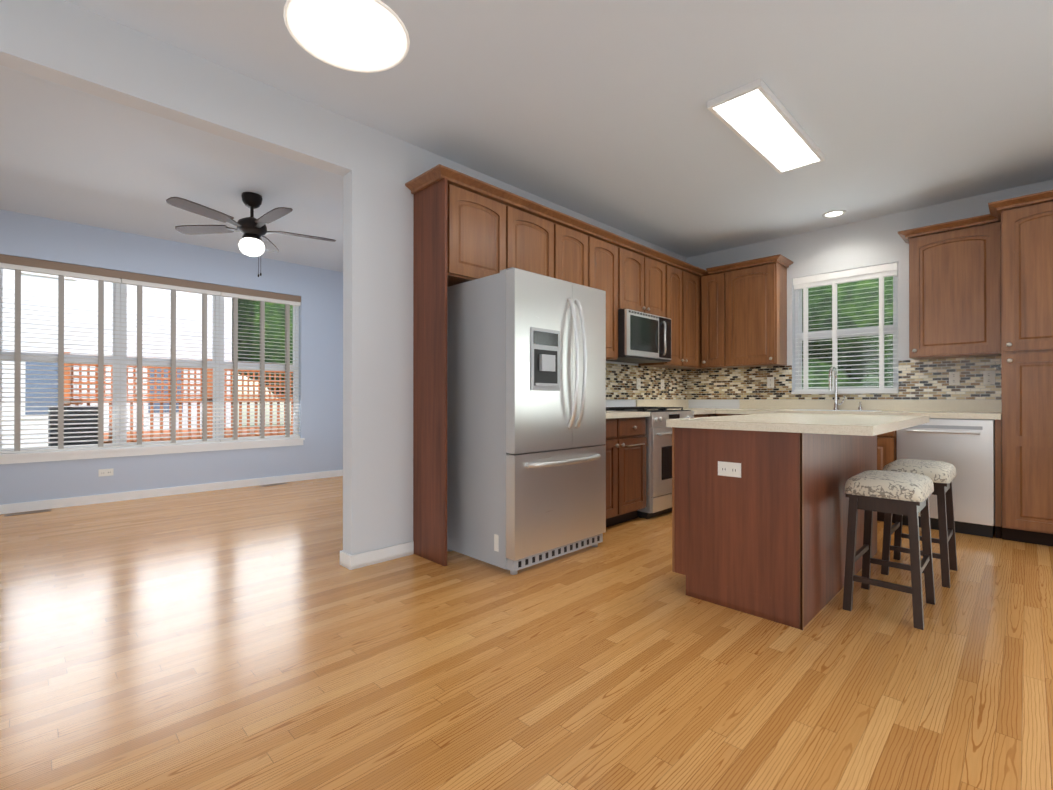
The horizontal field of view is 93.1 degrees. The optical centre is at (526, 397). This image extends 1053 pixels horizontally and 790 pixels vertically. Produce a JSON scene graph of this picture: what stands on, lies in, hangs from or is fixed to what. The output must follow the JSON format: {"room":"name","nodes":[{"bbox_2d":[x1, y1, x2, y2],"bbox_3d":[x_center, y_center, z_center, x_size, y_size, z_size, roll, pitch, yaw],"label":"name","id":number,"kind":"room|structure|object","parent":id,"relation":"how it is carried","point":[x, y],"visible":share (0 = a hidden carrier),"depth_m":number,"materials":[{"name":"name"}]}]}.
{"room":"kitchen","nodes":[
{"label":"kitchen","id":0,"kind":"room"},
{"bbox_2d":[0,209,342,504],"bbox_3d":[-3.385,-0.316,5.967,7.670,2.750,0.160,0,0,-45],"label":"wall","id":1,"kind":"structure","parent":0,"point":[319,291],"depth_m":5.58,"materials":[{"name":"blue paint"}]},
{"bbox_2d":[98,468,112,476],"bbox_3d":[-4.222,0.756,5.011,0.115,0.070,0.008,0,0,-45],"label":"outlet","id":2,"kind":"object","parent":1,"relation":"attached to","point":[105,472],"visible":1,"depth_m":5.01,"materials":[{"name":"white plastic"}]},
{"bbox_2d":[0,268,304,463],"bbox_3d":[-3.861,-0.342,5.454,2.750,1.898,0.175,0,0,-45],"label":"window","id":3,"kind":"structure","parent":1,"relation":"in","point":[118,298],"depth_m":5.22,"materials":[{"name":"white plastic"}]},
{"bbox_2d":[0,254,300,453],"bbox_3d":[-3.853,-0.388,5.446,2.682,1.801,0.074,0,0,-45],"label":"window blinds","id":4,"kind":"object","parent":3,"relation":"attached to","point":[18,265],"visible":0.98,"depth_m":5.22,"materials":[{"name":"grey plastic"}]},
{"bbox_2d":[0,469,342,513],"bbox_3d":[-4.007,1.014,5.220,5.500,0.085,0.014,0,0,-45],"label":"baseboard","id":5,"kind":"structure","parent":1,"relation":"attached to","point":[62,502],"depth_m":5.27,"materials":[{"name":"white wood"}]},
{"bbox_2d":[0,0,686,554],"bbox_3d":[-0.774,-0.324,3.430,7.550,2.750,0.120,0,0,-45],"label":"wall","id":6,"kind":"structure","parent":0,"point":[62,42],"depth_m":3.07,"materials":[{"name":"paint"}]},
{"bbox_2d":[340,541,413,569],"bbox_3d":[-0.341,1.010,3.857,2.200,0.085,0.148,0,0,-45],"label":"baseboard","id":7,"kind":"structure","parent":6,"relation":"attached to","point":[359,560],"depth_m":3.15,"materials":[{"name":"white wood"}]},
{"bbox_2d":[413,172,516,291],"bbox_3d":[-0.417,-1.092,3.468,0.603,0.626,0.327,0,0,-45],"label":"upper cabinet","id":8,"kind":"object","parent":6,"relation":"attached to","point":[466,228],"depth_m":3.28,"materials":[{"name":"brown wood"}]},
{"bbox_2d":[517,200,556,278],"bbox_3d":[-0.099,-1.091,3.785,0.575,0.626,0.327,0,0,-45],"label":"upper cabinet","id":9,"kind":"object","parent":6,"relation":"attached to","point":[536,228],"depth_m":3.73,"materials":[{"name":"brown wood"}]},
{"bbox_2d":[557,216,596,288],"bbox_3d":[0.255,-0.870,4.136,0.567,1.066,0.327,0,0,-45],"label":"upper cabinet","id":10,"kind":"object","parent":6,"relation":"attached to","point":[576,243],"depth_m":4.06,"materials":[{"name":"brown wood"}]},
{"bbox_2d":[597,232,624,360],"bbox_3d":[0.562,-0.869,4.442,0.580,1.066,0.327,0,0,-45],"label":"upper cabinet","id":11,"kind":"object","parent":6,"relation":"attached to","point":[610,250],"depth_m":4.41,"materials":[{"name":"brown wood"}]},
{"bbox_2d":[625,240,648,313],"bbox_3d":[0.890,-1.095,4.769,0.495,0.611,0.327,0,0,-45],"label":"upper cabinet","id":12,"kind":"object","parent":6,"relation":"attached to","point":[636,259],"depth_m":4.69,"materials":[{"name":"brown wood"}]},
{"bbox_2d":[608,309,670,363],"bbox_3d":[1.049,-0.571,4.824,0.794,0.432,0.454,0,0,-45],"label":"over-the-range microwave","id":13,"kind":"object","parent":12,"relation":"attached to","point":[644,337],"visible":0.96,"depth_m":4.64,"materials":[{"name":"grey metal"}]},
{"bbox_2d":[606,363,689,399],"bbox_3d":[0.965,-0.154,5.069,2.730,0.358,0.009,0,0,-45],"label":"tile backsplash","id":14,"kind":"structure","parent":6,"relation":"attached to","point":[621,380],"depth_m":5.37,"materials":[{"name":"tile"}]},
{"bbox_2d":[637,378,640,388],"bbox_3d":[1.187,-0.143,5.279,0.070,0.115,0.008,0,0,-45],"label":"outlet","id":15,"kind":"object","parent":14,"relation":"attached to","point":[638,379],"depth_m":5.28,"materials":[{"name":"white plastic"}]},
{"bbox_2d":[661,379,663,389],"bbox_3d":[1.535,-0.141,5.625,0.070,0.115,0.008,0,0,-45],"label":"outlet","id":16,"kind":"object","parent":14,"relation":"attached to","point":[662,381],"depth_m":5.62,"materials":[{"name":"white plastic"}]},
{"bbox_2d":[649,252,668,317],"bbox_3d":[1.134,-1.094,5.012,0.475,0.611,0.327,0,0,-45],"label":"upper cabinet","id":17,"kind":"object","parent":6,"relation":"attached to","point":[658,265],"depth_m":4.97,"materials":[{"name":"brown wood"}]},
{"bbox_2d":[636,400,687,407],"bbox_3d":[0.978,0.076,5.069,2.744,0.100,0.020,0,0,-45],"label":"backsplash","id":18,"kind":"structure","parent":6,"relation":"attached to","point":[639,403],"depth_m":5.60,"materials":[{"name":"beige stone"}]},
{"bbox_2d":[638,260,688,367],"bbox_3d":[1.423,-0.866,5.299,0.490,1.066,0.327,0,0,-45],"label":"upper cabinet","id":19,"kind":"object","parent":6,"relation":"attached to","point":[678,272],"depth_m":5.26,"materials":[{"name":"brown wood"}]},
{"bbox_2d":[689,268,700,367],"bbox_3d":[1.652,-0.865,5.527,0.435,1.066,0.327,0,0,-45],"label":"upper cabinet","id":20,"kind":"object","parent":6,"relation":"attached to","point":[694,273],"depth_m":5.50,"materials":[{"name":"brown wood"}]},
{"bbox_2d":[0,476,1052,789],"bbox_3d":[-0.386,1.090,3.064,7.830,0.080,8.500,0,0,-45],"label":"floor","id":21,"kind":"structure","parent":0,"point":[250,638],"depth_m":1.93,"materials":[{"name":"brown wood"}]},
{"bbox_2d":[5,509,50,515],"bbox_3d":[-4.541,1.052,4.551,0.300,0.004,0.110,0,0,-45],"label":"floor vent","id":22,"kind":"object","parent":21,"relation":"in","point":[28,512],"depth_m":4.55,"materials":[{"name":"brown"}]},
{"bbox_2d":[259,483,287,486],"bbox_3d":[-3.052,1.057,6.033,0.300,0.004,0.110,0,0,-45],"label":"floor vent","id":23,"kind":"object","parent":21,"relation":"in","point":[276,483],"depth_m":6.03,"materials":[{"name":"brown"}]},
{"bbox_2d":[447,267,605,574],"bbox_3d":[0.012,0.145,3.443,0.885,1.812,0.848,0,0,-45],"label":"refrigerator","id":24,"kind":"object","parent":21,"relation":"on","point":[526,418],"visible":1,"depth_m":3.14,"materials":[{"name":"grey metal"}]},
{"bbox_2d":[604,420,627,527],"bbox_3d":[0.391,0.609,4.069,0.503,0.888,0.607,0,0,-45],"label":"base cabinet","id":25,"kind":"object","parent":21,"relation":"on","point":[625,444],"depth_m":3.98,"materials":[{"name":"brown wood"}]},
{"bbox_2d":[606,412,649,419],"bbox_3d":[0.529,0.144,4.186,0.861,0.042,0.637,0,0,-45],"label":"countertop","id":26,"kind":"structure","parent":25,"relation":"on","point":[609,415],"depth_m":4.00,"materials":[{"name":"beige stone"}]},
{"bbox_2d":[636,408,731,415],"bbox_3d":[1.771,0.148,5.423,1.120,0.042,0.637,0,0,-45],"label":"countertop","id":27,"kind":"structure","parent":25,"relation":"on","point":[697,411],"depth_m":5.12,"materials":[{"name":"beige stone"}]},
{"bbox_2d":[628,416,647,520],"bbox_3d":[0.647,0.610,4.323,0.498,0.888,0.607,0,0,-45],"label":"base cabinet","id":28,"kind":"object","parent":21,"relation":"on","point":[636,424],"depth_m":4.18,"materials":[{"name":"brown wood"}]},
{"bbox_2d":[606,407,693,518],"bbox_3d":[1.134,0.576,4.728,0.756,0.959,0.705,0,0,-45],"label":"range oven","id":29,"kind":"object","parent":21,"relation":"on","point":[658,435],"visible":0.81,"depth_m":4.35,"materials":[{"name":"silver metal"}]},
{"bbox_2d":[672,429,876,629],"bbox_3d":[1.564,0.606,3.050,1.608,0.888,0.689,0,0,-45],"label":"kitchen island","id":30,"kind":"object","parent":21,"relation":"on","point":[760,505],"depth_m":2.46,"materials":[{"name":"brown wood"}]},
{"bbox_2d":[666,413,928,436],"bbox_3d":[1.671,0.140,2.949,1.660,0.042,0.931,0,0,-45],"label":"island countertop","id":31,"kind":"structure","parent":30,"relation":"on","point":[838,425],"depth_m":2.48,"materials":[{"name":"beige stone"}]},
{"bbox_2d":[877,430,896,522],"bbox_3d":[2.888,0.611,4.665,0.607,0.888,1.012,0,0,-45],"label":"base cabinet","id":32,"kind":"object","parent":21,"relation":"on","point":[886,442],"depth_m":4.15,"materials":[{"name":"brown wood"}]},
{"bbox_2d":[715,408,1001,419],"bbox_3d":[2.922,0.146,4.611,0.637,0.042,2.134,0,0,-45],"label":"countertop","id":33,"kind":"structure","parent":32,"relation":"on","point":[742,411],"depth_m":4.32,"materials":[{"name":"beige stone"}]},
{"bbox_2d":[828,367,862,409],"bbox_3d":[3.010,-0.085,4.720,0.251,0.418,0.246,0,0,-45],"label":"sink faucet","id":34,"kind":"object","parent":33,"relation":"on","point":[836,404],"visible":0.92,"depth_m":4.83,"materials":[{"name":"silver metal"}]},
{"bbox_2d":[843,470,935,629],"bbox_3d":[1.822,0.719,2.505,0.430,0.658,0.314,0,0,-45],"label":"stool","id":35,"kind":"object","parent":21,"relation":"on","point":[869,492],"visible":1,"depth_m":2.42,"materials":[{"name":"fabric"}]},
{"bbox_2d":[881,459,957,587],"bbox_3d":[2.365,0.721,3.002,0.430,0.658,0.314,0,0,-45],"label":"stool","id":36,"kind":"object","parent":21,"relation":"on","point":[941,475],"visible":0.79,"depth_m":2.92,"materials":[{"name":"fabric"}]},
{"bbox_2d":[897,418,994,537],"bbox_3d":[3.423,0.611,4.066,0.639,0.884,0.581,0,0,-45],"label":"dishwasher","id":37,"kind":"object","parent":21,"relation":"on","point":[965,448],"visible":0.75,"depth_m":3.79,"materials":[{"name":"grey metal"}]},
{"bbox_2d":[898,190,1052,545],"bbox_3d":[3.622,-0.182,3.869,0.692,2.468,1.190,0,0,-45],"label":"pantry cabinet","id":38,"kind":"object","parent":21,"relation":"on","point":[981,286],"visible":1,"depth_m":3.61,"materials":[{"name":"brown wood"}]},
{"bbox_2d":[0,0,1052,271],"bbox_3d":[-0.386,-1.740,3.073,7.830,0.080,8.500,0,0,-45],"label":"ceiling","id":39,"kind":"structure","parent":0,"point":[596,110],"depth_m":3.01,"materials":[{"name":"paint"}]},
{"bbox_2d":[166,192,335,276],"bbox_3d":[-2.268,-1.358,4.171,1.280,0.675,1.245,0,0,-45],"label":"ceiling fan","id":40,"kind":"object","parent":39,"relation":"hanging from","point":[254,241],"visible":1,"depth_m":4.13,"materials":[{"name":"wood"}]},
{"bbox_2d":[283,0,409,72],"bbox_3d":[-0.499,-1.362,1.405,0.333,0.685,0.333,0,0,-45],"label":"ceiling light","id":41,"kind":"object","parent":39,"relation":"hanging from","point":[366,36],"visible":1,"depth_m":1.45,"materials":[{"name":"white glass"}]},
{"bbox_2d":[707,78,824,173],"bbox_3d":[1.564,-1.679,3.183,1.190,0.040,0.295,0,0,-45],"label":"ceiling light panel","id":42,"kind":"object","parent":39,"relation":"attached to","point":[756,116],"visible":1,"depth_m":3.07,"materials":[{"name":"white plastic"}]},
{"bbox_2d":[822,210,845,217],"bbox_3d":[2.838,-1.690,4.603,0.190,0.009,0.190,0,0,-45],"label":"recessed light","id":43,"kind":"object","parent":39,"relation":"in","point":[833,213],"visible":1,"depth_m":4.59,"materials":[{"name":"white"}]},
{"bbox_2d":[687,179,1052,408],"bbox_3d":[3.623,-0.321,4.477,0.160,2.750,4.840,0,0,-45],"label":"wall","id":44,"kind":"structure","parent":0,"point":[879,240],"depth_m":4.80,"materials":[{"name":"paint"}]},
{"bbox_2d":[701,264,732,368],"bbox_3d":[2.185,-0.865,5.574,0.327,1.066,0.352,0,0,-45],"label":"upper cabinet","id":45,"kind":"object","parent":44,"relation":"attached to","point":[716,283],"depth_m":5.45,"materials":[{"name":"brown wood"}]},
{"bbox_2d":[733,256,788,367],"bbox_3d":[2.416,-0.866,5.341,0.327,1.066,0.585,0,0,-45],"label":"upper cabinet","id":46,"kind":"object","parent":44,"relation":"attached to","point":[759,286],"depth_m":5.16,"materials":[{"name":"brown wood"}]},
{"bbox_2d":[686,356,1000,399],"bbox_3d":[2.920,-0.154,5.063,0.008,0.358,2.776,0,0,-45],"label":"tile backsplash","id":47,"kind":"structure","parent":44,"relation":"attached to","point":[926,379],"depth_m":4.56,"materials":[{"name":"tile"}]},
{"bbox_2d":[767,377,773,387],"bbox_3d":[2.619,-0.158,5.354,0.008,0.115,0.070,0,0,-45],"label":"outlet","id":48,"kind":"object","parent":47,"relation":"attached to","point":[770,380],"depth_m":5.35,"materials":[{"name":"white plastic"}]},
{"bbox_2d":[949,372,959,384],"bbox_3d":[3.677,-0.162,4.291,0.008,0.115,0.070,0,0,-45],"label":"outlet","id":49,"kind":"object","parent":47,"relation":"attached to","point":[954,377],"depth_m":4.29,"materials":[{"name":"white plastic"}]},
{"bbox_2d":[983,371,994,384],"bbox_3d":[3.832,-0.162,4.135,0.008,0.115,0.070,0,0,-45],"label":"outlet","id":50,"kind":"object","parent":47,"relation":"attached to","point":[988,378],"depth_m":4.13,"materials":[{"name":"white plastic"}]},
{"bbox_2d":[791,276,898,393],"bbox_3d":[3.132,-0.638,4.935,0.170,1.208,0.900,0,0,-45],"label":"window","id":51,"kind":"structure","parent":44,"relation":"in","point":[813,334],"depth_m":4.94,"materials":[{"name":"white plastic"}]},
{"bbox_2d":[793,262,897,390],"bbox_3d":[3.123,-0.652,4.925,0.074,1.176,0.888,0,0,-45],"label":"window blinds","id":52,"kind":"object","parent":51,"relation":"attached to","point":[880,272],"visible":0.92,"depth_m":4.92,"materials":[{"name":"white plastic"}]},
{"bbox_2d":[740,400,1001,411],"bbox_3d":[3.141,0.075,4.829,0.020,0.100,2.134,0,0,-45],"label":"backsplash","id":53,"kind":"structure","parent":44,"relation":"attached to","point":[868,405],"depth_m":4.56,"materials":[{"name":"beige stone"}]},
{"label":"outside","id":54,"kind":"structure","parent":0,"visible":0},
{"bbox_3d":[-2.824,1.717,8.353,55.000,0.200,50.000,0,0,-45],"label":"ground","id":55,"kind":"structure","parent":54,"visible":0},
{"bbox_2d":[48,407,97,445],"bbox_3d":[-5.880,0.871,6.506,0.500,1.480,0.710,0,0,-45],"label":"ac unit","id":56,"kind":"object","parent":55,"relation":"on","point":[75,425],"depth_m":6.26,"materials":[{"name":"grey metal"}]},
{"bbox_2d":[2,269,231,448],"bbox_3d":[-12.756,-2.954,9.769,11.500,9.150,6.600,0,0,-45],"label":"neighbor house","id":57,"kind":"structure","parent":55,"relation":"on","point":[108,298],"depth_m":9.72,"materials":[{"name":"white"}]},
{"bbox_2d":[64,352,292,443],"bbox_3d":[-4.584,0.503,8.778,5.300,2.230,4.920,0,0,-45],"label":"lattice","id":58,"kind":"object","parent":55,"relation":"on","point":[161,399],"depth_m":7.84,"materials":[{"name":"orange wood"}]},
{"bbox_2d":[232,276,892,398],"bbox_3d":[1.619,-3.100,12.966,13.565,10.256,23.123,0,0,-45],"label":"trees","id":59,"kind":"object","parent":55,"relation":"on","point":[819,303],"depth_m":6.89,"materials":[{"name":"green plant"}]}
]}

